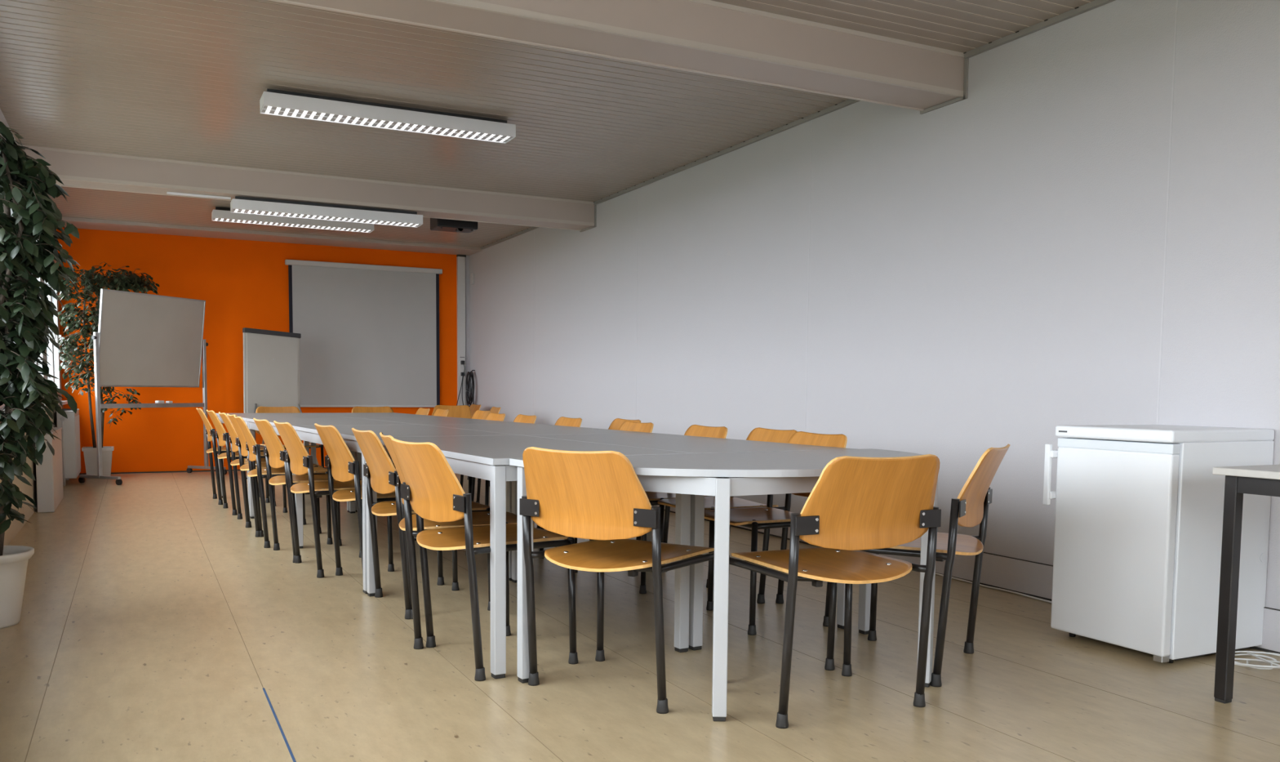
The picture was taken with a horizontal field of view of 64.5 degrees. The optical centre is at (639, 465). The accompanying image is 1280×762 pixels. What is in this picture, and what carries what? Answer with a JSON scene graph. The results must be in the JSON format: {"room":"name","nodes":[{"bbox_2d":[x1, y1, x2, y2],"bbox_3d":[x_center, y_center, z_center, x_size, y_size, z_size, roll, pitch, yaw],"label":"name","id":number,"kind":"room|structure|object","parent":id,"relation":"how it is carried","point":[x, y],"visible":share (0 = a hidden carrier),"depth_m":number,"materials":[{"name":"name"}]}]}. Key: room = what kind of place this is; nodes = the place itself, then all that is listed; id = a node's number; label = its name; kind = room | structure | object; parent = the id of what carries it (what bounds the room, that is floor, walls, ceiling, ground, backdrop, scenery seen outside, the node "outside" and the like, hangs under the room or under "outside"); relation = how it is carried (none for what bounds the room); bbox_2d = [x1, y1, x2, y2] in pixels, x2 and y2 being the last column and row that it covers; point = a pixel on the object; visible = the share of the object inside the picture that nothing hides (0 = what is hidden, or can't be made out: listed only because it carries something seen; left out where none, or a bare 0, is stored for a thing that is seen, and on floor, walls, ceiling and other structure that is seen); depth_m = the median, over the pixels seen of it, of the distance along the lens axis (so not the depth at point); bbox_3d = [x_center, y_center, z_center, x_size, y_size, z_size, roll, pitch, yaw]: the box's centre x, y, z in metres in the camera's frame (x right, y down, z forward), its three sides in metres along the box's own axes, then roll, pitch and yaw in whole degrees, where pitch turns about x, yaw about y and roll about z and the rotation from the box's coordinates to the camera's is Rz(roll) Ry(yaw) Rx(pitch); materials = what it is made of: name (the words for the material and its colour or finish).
{"room":"conference room","nodes":[
{"label":"conference room","id":0,"kind":"room"},
{"bbox_2d":[0,108,62,545],"bbox_3d":[-2.926,-0.693,3.837,0.360,2.720,16.550,-2,5,-26],"label":"wall","id":1,"kind":"structure","parent":0,"point":[15,526],"depth_m":7.32,"materials":[{"name":"beige paint"}]},
{"bbox_2d":[0,203,41,412],"bbox_3d":[-4.184,-1.116,6.453,0.450,1.580,2.260,-2,5,-26],"label":"window","id":2,"kind":"structure","parent":1,"relation":"in","point":[4,209],"depth_m":6.50,"materials":[{"name":"white glass"}]},
{"bbox_2d":[31,240,48,409],"bbox_3d":[-5.118,-1.261,8.328,0.450,1.580,1.460,-2,5,-26],"label":"window","id":3,"kind":"structure","parent":1,"relation":"in","point":[39,277],"depth_m":8.91,"materials":[{"name":"white glass"}]},
{"bbox_2d":[44,259,67,405],"bbox_3d":[-5.956,-1.392,10.011,0.450,1.580,1.930,-2,5,-26],"label":"window","id":4,"kind":"structure","parent":1,"relation":"in","point":[54,360],"depth_m":10.46,"materials":[{"name":"white glass"}]},
{"bbox_2d":[56,226,457,473],"bbox_3d":[-4.322,-1.315,12.191,4.590,2.720,0.300,-2,5,-26],"label":"wall","id":5,"kind":"structure","parent":0,"point":[242,283],"depth_m":11.69,"materials":[{"name":"orange paint"}]},
{"bbox_2d":[79,466,327,474],"bbox_3d":[-4.342,0.047,12.116,4.420,0.014,0.006,-2,5,-26],"label":"baseboard","id":6,"kind":"structure","parent":5,"relation":"attached to","point":[324,467],"depth_m":11.54,"materials":[{"name":"grey"}]},
{"bbox_2d":[284,258,442,407],"bbox_3d":[-3.350,-1.581,12.437,1.880,1.737,0.085,-2,5,-26],"label":"projection screen","id":7,"kind":"object","parent":5,"relation":"attached to","point":[370,333],"visible":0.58,"depth_m":12.43,"materials":[{"name":"white fabric"}]},
{"bbox_2d":[459,354,465,376],"bbox_3d":[-2.277,-1.274,12.961,0.065,0.271,0.050,-2,5,-26],"label":"wall socket","id":8,"kind":"object","parent":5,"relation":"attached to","point":[462,360],"visible":1,"depth_m":12.94,"materials":[{"name":"grey paint"}]},
{"bbox_2d":[456,362,465,405],"bbox_3d":[-2.314,-0.656,12.978,0.152,1.316,0.040,1,4,0],"label":"hanging cable","id":9,"kind":"object","parent":8,"relation":"hanging from","point":[463,362],"visible":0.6,"depth_m":12.95,"materials":[{"name":"black rubber"}]},
{"bbox_2d":[456,253,470,405],"bbox_3d":[-2.262,-1.339,13.019,0.165,2.685,0.050,-2,5,-26],"label":"trim","id":10,"kind":"structure","parent":5,"relation":"attached to","point":[462,260],"depth_m":12.97,"materials":[{"name":"grey paint"}]},
{"bbox_2d":[0,0,1094,247],"bbox_3d":[-0.696,-2.208,4.830,5.190,0.200,16.550,-2,5,-26],"label":"ceiling","id":11,"kind":"structure","parent":0,"point":[180,80],"depth_m":6.02,"materials":[{"name":"beige paint"}]},
{"bbox_2d":[62,216,482,255],"bbox_3d":[-4.120,-2.634,11.714,4.590,0.055,0.550,-2,5,-26],"label":"ceiling beam","id":12,"kind":"structure","parent":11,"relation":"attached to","point":[80,223],"depth_m":11.53,"materials":[{"name":"white paint"}]},
{"bbox_2d":[211,206,373,232],"bbox_3d":[-3.465,-2.465,10.180,1.534,0.118,0.205,-2,5,-26],"label":"ceiling light","id":13,"kind":"object","parent":11,"relation":"attached to","point":[220,214],"visible":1,"depth_m":10.09,"materials":[{"name":"white metal"}]},
{"bbox_2d":[17,144,594,230],"bbox_3d":[-2.539,-2.288,8.544,4.590,0.216,0.334,-2,5,-26],"label":"ceiling beam","id":14,"kind":"structure","parent":11,"relation":"attached to","point":[74,168],"depth_m":8.27,"materials":[{"name":"beige paint"}]},
{"bbox_2d":[166,191,231,199],"bbox_3d":[-3.518,-2.151,8.093,0.470,0.018,0.020,-2,5,-26],"label":"duct","id":15,"kind":"object","parent":14,"relation":"attached to","point":[167,193],"visible":1,"depth_m":8.08,"materials":[{"name":"white metal"}]},
{"bbox_2d":[230,195,422,226],"bbox_3d":[-2.603,-2.128,8.502,1.534,0.118,0.205,-2,5,-26],"label":"ceiling light","id":16,"kind":"object","parent":14,"relation":"attached to","point":[246,205],"visible":1,"depth_m":8.43,"materials":[{"name":"white metal"}]},
{"bbox_2d":[259,88,515,143],"bbox_3d":[-1.530,-2.163,6.279,1.534,0.118,0.205,-2,5,-26],"label":"ceiling light","id":17,"kind":"object","parent":11,"relation":"attached to","point":[272,102],"visible":1,"depth_m":6.21,"materials":[{"name":"white metal"}]},
{"bbox_2d":[430,217,477,232],"bbox_3d":[-1.799,-2.366,9.805,0.400,0.230,0.282,-2,5,-26],"label":"projector","id":18,"kind":"object","parent":11,"relation":"attached to","point":[436,224],"visible":0.61,"depth_m":9.71,"materials":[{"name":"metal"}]},
{"bbox_2d":[270,0,964,111],"bbox_3d":[-0.445,-1.962,4.337,4.590,0.216,0.314,-2,5,-26],"label":"ceiling beam","id":19,"kind":"structure","parent":11,"relation":"attached to","point":[704,37],"depth_m":4.62,"materials":[{"name":"beige paint"}]},
{"bbox_2d":[0,469,1279,761],"bbox_3d":[-0.722,0.704,5.042,5.190,0.200,16.550,-2,5,-26],"label":"floor","id":20,"kind":"structure","parent":0,"point":[153,663],"depth_m":3.55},
{"bbox_2d":[0,120,79,628],"bbox_3d":[-2.558,-0.422,4.089,0.538,2.151,0.689,-2,5,-26],"label":"potted ficus","id":21,"kind":"object","parent":20,"relation":"on","point":[37,216],"visible":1,"depth_m":4.05,"materials":[{"name":"green plant"}]},
{"bbox_2d":[0,545,34,628],"bbox_3d":[-2.651,0.500,4.128,0.328,0.303,0.328,-2,5,-26],"label":"pot","id":22,"kind":"object","parent":21,"relation":"on","point":[14,559],"depth_m":4.10,"materials":[{"name":"white plastic"}]},
{"bbox_2d":[35,426,63,512],"bbox_3d":[-4.822,0.018,8.294,0.124,0.618,1.112,-2,5,-26],"label":"radiator cover","id":23,"kind":"object","parent":20,"relation":"on","point":[49,474],"visible":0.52,"depth_m":7.83,"materials":[{"name":"white metal"}]},
{"bbox_2d":[55,408,80,485],"bbox_3d":[-5.781,-0.194,10.266,0.167,0.738,0.903,-2,5,-26],"label":"radiator","id":24,"kind":"object","parent":20,"relation":"on","point":[70,431],"visible":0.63,"depth_m":9.92,"materials":[{"name":"white metal"}]},
{"bbox_2d":[55,408,79,412],"bbox_3d":[-5.787,-0.555,10.261,0.164,0.017,0.856,-2,5,-26],"label":"grille","id":25,"kind":"object","parent":24,"relation":"attached to","point":[67,410],"depth_m":9.92,"materials":[{"name":"white metal"}]},
{"bbox_2d":[56,262,159,478],"bbox_3d":[-5.647,-1.001,10.779,1.008,2.275,0.703,-1,4,-21],"label":"potted ficus","id":26,"kind":"object","parent":20,"relation":"on","point":[118,281],"visible":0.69,"depth_m":10.64,"materials":[{"name":"green plant"}]},
{"bbox_2d":[81,445,114,478],"bbox_3d":[-5.799,-0.031,10.861,0.296,0.325,0.296,-2,5,-26],"label":"planter","id":27,"kind":"object","parent":26,"relation":"on","point":[90,453],"depth_m":10.75,"materials":[{"name":"white plastic"}]},
{"bbox_2d":[78,288,226,484],"bbox_3d":[-5.137,-0.825,10.737,0.560,1.939,1.488,2,4,21],"label":"whiteboard","id":28,"kind":"object","parent":20,"relation":"on","point":[141,340],"visible":0.95,"depth_m":10.62,"materials":[{"name":"metal"}]},
{"bbox_2d":[195,407,270,504],"bbox_3d":[-3.491,-0.091,8.714,0.570,0.800,0.544,-2,5,-28],"label":"chair","id":29,"kind":"object","parent":20,"relation":"on","point":[210,431],"visible":0.67,"depth_m":8.50,"materials":[{"name":"brown wood"}]},
{"bbox_2d":[206,409,287,515],"bbox_3d":[-3.110,-0.038,8.031,0.569,0.800,0.544,-2,5,-29],"label":"chair","id":30,"kind":"object","parent":20,"relation":"on","point":[223,439],"visible":0.59,"depth_m":7.83,"materials":[{"name":"brown wood"}]},
{"bbox_2d":[218,411,306,527],"bbox_3d":[-2.733,0.015,7.350,0.570,0.800,0.544,-2,5,-28],"label":"chair","id":31,"kind":"object","parent":20,"relation":"on","point":[233,436],"visible":0.56,"depth_m":7.20,"materials":[{"name":"brown wood"}]},
{"bbox_2d":[226,413,323,537],"bbox_3d":[-2.493,0.049,6.917,0.570,0.800,0.544,-2,5,-29],"label":"chair","id":32,"kind":"object","parent":20,"relation":"on","point":[244,452],"visible":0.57,"depth_m":6.76,"materials":[{"name":"brown wood"}]},
{"bbox_2d":[262,687,296,761],"bbox_3d":[0.251,0.955,0.334,0.006,0.001,6.640,-2,5,-26],"label":"trim","id":33,"kind":"structure","parent":20,"relation":"on","point":[264,689],"depth_m":2.92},
{"bbox_2d":[242,327,319,479],"bbox_3d":[-4.122,-0.701,11.325,0.868,1.625,0.670,-4,6,-44],"label":"flip chart","id":34,"kind":"object","parent":20,"relation":"on","point":[271,358],"visible":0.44,"depth_m":11.20,"materials":[{"name":"white paper"}]},
{"bbox_2d":[215,413,349,512],"bbox_3d":[-3.000,-0.044,8.484,0.797,0.748,1.617,-2,5,-30],"label":"conference table","id":35,"kind":"object","parent":20,"relation":"on","point":[244,415],"visible":0.24,"depth_m":8.35,"materials":[{"name":"grey laminate"}]},
{"bbox_2d":[234,414,333,547],"bbox_3d":[-2.267,0.085,6.459,0.570,0.800,0.544,-2,5,-26],"label":"chair","id":36,"kind":"object","parent":20,"relation":"on","point":[253,449],"visible":0.77,"depth_m":6.29,"materials":[{"name":"brown wood"}]},
{"bbox_2d":[254,406,324,494],"bbox_3d":[-3.293,-0.145,9.477,0.544,0.800,0.570,-3,5,-38],"label":"chair","id":37,"kind":"object","parent":20,"relation":"on","point":[260,409],"visible":0.21,"depth_m":9.60,"materials":[{"name":"brown wood"}]},
{"bbox_2d":[253,417,361,562],"bbox_3d":[-1.941,0.125,5.943,0.570,0.800,0.544,-2,5,-31],"label":"chair","id":38,"kind":"object","parent":20,"relation":"on","point":[273,449],"visible":0.73,"depth_m":5.85,"materials":[{"name":"brown wood"}]},
{"bbox_2d":[246,417,417,518],"bbox_3d":[-2.184,0.066,7.083,0.797,0.748,1.617,-2,5,-30],"label":"conference table","id":39,"kind":"object","parent":20,"relation":"on","point":[252,426],"visible":0.34,"depth_m":7.21,"materials":[{"name":"grey laminate"}]},
{"bbox_2d":[273,420,394,577],"bbox_3d":[-1.663,0.160,5.503,0.570,0.800,0.544,-2,5,-31],"label":"chair","id":40,"kind":"object","parent":20,"relation":"on","point":[299,462],"visible":0.78,"depth_m":5.34,"materials":[{"name":"brown wood"}]},
{"bbox_2d":[351,406,393,412],"bbox_3d":[-2.537,-0.168,9.888,0.544,0.800,0.570,-2,5,-30],"label":"chair","id":41,"kind":"object","parent":20,"relation":"on","point":[356,409],"visible":0.08,"depth_m":10.09,"materials":[{"name":"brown wood"}]},
{"bbox_2d":[314,422,444,585],"bbox_3d":[-1.326,0.190,5.138,0.569,0.800,0.544,-2,5,-31],"label":"chair","id":42,"kind":"object","parent":20,"relation":"on","point":[341,465],"visible":0.71,"depth_m":4.98,"materials":[{"name":"brown wood"}]},
{"bbox_2d":[310,412,448,511],"bbox_3d":[-2.308,-0.067,8.885,0.797,0.748,1.617,-2,5,-30],"label":"conference table","id":43,"kind":"object","parent":20,"relation":"on","point":[313,449],"visible":0.12,"depth_m":8.92,"materials":[{"name":"grey laminate"}]},
{"bbox_2d":[292,424,519,593],"bbox_3d":[-1.367,0.176,5.682,0.797,0.748,1.617,-2,5,-30],"label":"conference table","id":44,"kind":"object","parent":20,"relation":"on","point":[305,433],"visible":0.42,"depth_m":5.41,"materials":[{"name":"grey laminate"}]},
{"bbox_2d":[392,408,448,468],"bbox_3d":[-2.010,-0.099,9.014,0.569,0.800,0.544,-2,5,-26],"label":"chair","id":45,"kind":"object","parent":20,"relation":"on","point":[440,412],"visible":0.08,"depth_m":9.13,"materials":[{"name":"brown wood"}]},
{"bbox_2d":[351,427,490,619],"bbox_3d":[-0.983,0.233,4.580,0.570,0.800,0.544,-2,5,-29],"label":"chair","id":46,"kind":"object","parent":20,"relation":"on","point":[380,472],"visible":0.67,"depth_m":4.45,"materials":[{"name":"brown wood"}]},
{"bbox_2d":[415,407,430,414],"bbox_3d":[-2.264,-0.132,9.433,0.569,0.800,0.544,-2,5,-26],"label":"chair","id":47,"kind":"object","parent":20,"relation":"on","point":[420,411],"visible":0.12,"depth_m":9.56,"materials":[{"name":"brown wood"}]},
{"bbox_2d":[355,417,532,478],"bbox_3d":[-1.492,0.043,7.484,0.797,0.748,1.617,-2,5,-30],"label":"conference table","id":48,"kind":"object","parent":20,"relation":"on","point":[420,420],"visible":0.13,"depth_m":7.42,"materials":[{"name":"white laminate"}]},
{"bbox_2d":[431,404,471,479],"bbox_3d":[-2.115,-0.261,11.219,0.544,0.800,0.570,0,4,-2],"label":"chair","id":49,"kind":"object","parent":20,"relation":"on","point":[461,411],"visible":0.11,"depth_m":11.44,"materials":[{"name":"brown wood"}]},
{"bbox_2d":[379,431,533,647],"bbox_3d":[-0.752,0.270,4.108,0.570,0.800,0.544,-1,4,-20],"label":"chair","id":50,"kind":"object","parent":20,"relation":"on","point":[479,517],"visible":0.48,"depth_m":3.94,"materials":[{"name":"brown wood"}]},
{"bbox_2d":[460,409,489,502],"bbox_3d":[-1.591,-0.068,8.642,0.569,0.800,0.544,-2,5,-26],"label":"chair","id":51,"kind":"object","parent":20,"relation":"on","point":[478,414],"visible":0.12,"depth_m":8.72,"materials":[{"name":"brown wood"}]},
{"bbox_2d":[469,404,480,416],"bbox_3d":[-2.216,-0.329,12.141,0.569,0.800,0.544,-2,5,-26],"label":"chair","id":52,"kind":"object","parent":20,"relation":"on","point":[473,407],"visible":0.12,"depth_m":12.25,"materials":[{"name":"brown wood"}]},
{"bbox_2d":[390,438,577,680],"bbox_3d":[-0.574,0.303,3.674,0.570,0.800,0.544,-2,5,-36],"label":"chair","id":53,"kind":"object","parent":20,"relation":"on","point":[431,487],"visible":0.88,"depth_m":3.54,"materials":[{"name":"brown wood"}]},
{"bbox_2d":[471,412,505,501],"bbox_3d":[-1.330,0.007,7.647,0.569,0.800,0.544,-2,5,-26],"label":"chair","id":54,"kind":"object","parent":20,"relation":"on","point":[492,416],"visible":0.06,"depth_m":7.84,"materials":[{"name":"brown wood"}]},
{"bbox_2d":[488,406,501,486],"bbox_3d":[-1.739,-0.201,10.444,0.570,0.800,0.544,-1,4,-21],"label":"chair","id":55,"kind":"object","parent":20,"relation":"on","point":[495,410],"visible":0.12,"depth_m":10.53,"materials":[{"name":"brown wood"}]},
{"bbox_2d":[468,413,536,497],"bbox_3d":[-1.050,0.044,7.174,0.569,0.800,0.544,-2,5,-26],"label":"chair","id":56,"kind":"object","parent":20,"relation":"on","point":[519,418],"visible":0.12,"depth_m":7.22,"materials":[{"name":"brown wood"}]},
{"bbox_2d":[365,435,691,678],"bbox_3d":[-0.551,0.285,4.282,0.797,0.748,1.617,-2,5,-30],"label":"conference table","id":57,"kind":"object","parent":20,"relation":"on","point":[486,457],"visible":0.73,"depth_m":3.77,"materials":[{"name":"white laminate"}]},
{"bbox_2d":[484,416,582,539],"bbox_3d":[-0.698,0.089,6.602,0.569,0.800,0.544,-2,5,-26],"label":"chair","id":58,"kind":"object","parent":20,"relation":"on","point":[566,421],"visible":0.07,"depth_m":6.72,"materials":[{"name":"brown wood"}]},
{"bbox_2d":[425,423,648,540],"bbox_3d":[-0.676,0.153,6.084,0.797,0.748,1.617,-2,5,-30],"label":"conference table","id":59,"kind":"object","parent":20,"relation":"on","point":[513,428],"visible":0.06,"depth_m":5.92,"materials":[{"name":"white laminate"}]},
{"bbox_2d":[537,417,640,540],"bbox_3d":[-0.319,0.112,6.334,0.569,0.800,0.544,-2,5,-26],"label":"chair","id":60,"kind":"object","parent":20,"relation":"on","point":[616,423],"visible":0.07,"depth_m":6.53,"materials":[{"name":"brown wood"}]},
{"bbox_2d":[539,420,653,572],"bbox_3d":[-0.248,0.154,5.767,0.569,0.800,0.544,-2,5,-26],"label":"chair","id":61,"kind":"object","parent":20,"relation":"on","point":[627,425],"visible":0.08,"depth_m":5.86,"materials":[{"name":"brown wood"}]},
{"bbox_2d":[519,446,714,713],"bbox_3d":[-0.064,0.334,3.316,0.544,0.800,0.570,3,5,33],"label":"chair","id":62,"kind":"object","parent":20,"relation":"on","point":[599,496],"visible":0.94,"depth_m":3.13,"materials":[{"name":"brown wood"}]},
{"bbox_2d":[639,424,727,593],"bbox_3d":[0.119,0.198,5.209,0.569,0.800,0.544,-2,5,-26],"label":"chair","id":63,"kind":"object","parent":20,"relation":"on","point":[694,429],"visible":0.22,"depth_m":5.27,"materials":[{"name":"brown wood"}]},
{"bbox_2d":[525,432,857,650],"bbox_3d":[0.140,0.263,4.683,0.797,0.748,1.617,-2,5,-30],"label":"conference table","id":64,"kind":"object","parent":20,"relation":"on","point":[685,443],"visible":0.27,"depth_m":4.19,"materials":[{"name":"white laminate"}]},
{"bbox_2d":[509,448,937,720],"bbox_3d":[0.458,0.355,3.460,1.606,0.748,0.803,-2,5,-30],"label":"round table","id":65,"kind":"object","parent":20,"relation":"on","point":[722,475],"visible":0.66,"depth_m":3.08,"materials":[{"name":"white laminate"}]},
{"bbox_2d":[657,426,797,610],"bbox_3d":[0.420,0.227,4.851,0.569,0.800,0.544,-2,5,-26],"label":"chair","id":66,"kind":"object","parent":20,"relation":"on","point":[758,433],"visible":0.4,"depth_m":4.80,"materials":[{"name":"brown wood"}]},
{"bbox_2d":[704,431,847,635],"bbox_3d":[0.557,0.261,4.396,0.569,0.800,0.544,-2,5,-26],"label":"chair","id":67,"kind":"object","parent":20,"relation":"on","point":[766,517],"visible":0.41,"depth_m":4.38,"materials":[{"name":"brown wood"}]},
{"bbox_2d":[728,453,941,728],"bbox_3d":[0.593,0.351,3.167,0.544,0.800,0.570,-1,5,-25],"label":"chair","id":68,"kind":"object","parent":20,"relation":"on","point":[856,504],"visible":0.98,"depth_m":2.97,"materials":[{"name":"brown wood"}]},
{"bbox_2d":[824,444,1009,686],"bbox_3d":[1.005,0.319,3.658,0.570,0.800,0.544,3,5,30],"label":"chair","id":69,"kind":"object","parent":20,"relation":"on","point":[970,508],"visible":0.77,"depth_m":3.48,"materials":[{"name":"brown wood"}]},
{"bbox_2d":[935,573,1051,603],"bbox_3d":[1.673,0.600,5.302,0.034,0.009,2.102,-1,5,-25],"label":"cable","id":70,"kind":"object","parent":20,"relation":"on","point":[938,574],"visible":0.35,"depth_m":5.04,"materials":[{"name":"grey plastic"}]},
{"bbox_2d":[1043,424,1274,662],"bbox_3d":[2.013,0.277,3.982,0.608,0.855,0.547,-2,5,-26],"label":"refrigerator","id":71,"kind":"object","parent":20,"relation":"on","point":[1140,508],"visible":0.99,"depth_m":3.77,"materials":[{"name":"white metal"}]},
{"bbox_2d":[1055,424,1274,443],"bbox_3d":[2.031,-0.126,3.945,0.588,0.046,0.517,-2,5,-26],"label":"refrigerator top","id":72,"kind":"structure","parent":71,"relation":"on","point":[1143,433],"depth_m":3.76,"materials":[{"name":"white plastic"}]},
{"bbox_2d":[1212,464,1279,703],"bbox_3d":[2.433,0.413,2.884,0.790,0.752,1.200,-2,5,-26],"label":"side table","id":73,"kind":"object","parent":20,"relation":"on","point":[1264,480],"visible":1,"depth_m":3.21,"materials":[{"name":"black metal"}]},
{"bbox_2d":[1234,650,1279,669],"bbox_3d":[2.420,0.720,3.548,0.660,0.038,0.247,3,5,31],"label":"power cable","id":74,"kind":"object","parent":20,"relation":"on","point":[1248,652],"visible":0.78,"depth_m":3.70,"materials":[{"name":"white plastic"}]},
{"bbox_2d":[469,0,1279,609],"bbox_3d":[1.481,-0.861,6.018,0.301,2.820,16.550,-2,5,-26],"label":"wall","id":75,"kind":"structure","parent":0,"point":[1090,234],"depth_m":5.19,"materials":[{"name":"white paint"}]},
{"bbox_2d":[466,369,475,406],"bbox_3d":[-2.133,-0.971,12.855,0.096,0.473,0.258,-2,5,-26],"label":"coiled cable","id":76,"kind":"object","parent":75,"relation":"attached to","point":[471,398],"visible":0.96,"depth_m":12.80,"materials":[{"name":"black rubber"}]},
{"bbox_2d":[480,0,1115,249],"bbox_3d":[1.469,-2.031,5.613,0.026,0.228,15.400,-2,5,-26],"label":"trim","id":77,"kind":"structure","parent":75,"relation":"attached to","point":[1077,11],"depth_m":6.05,"materials":[{"name":"grey paint"}]},
{"bbox_2d":[657,504,1279,653],"bbox_3d":[1.329,0.464,6.045,0.013,0.171,15.950,-2,5,-26],"label":"baseboard","id":78,"kind":"structure","parent":75,"relation":"attached to","point":[1031,578],"depth_m":5.00,"materials":[{"name":"grey plastic"}]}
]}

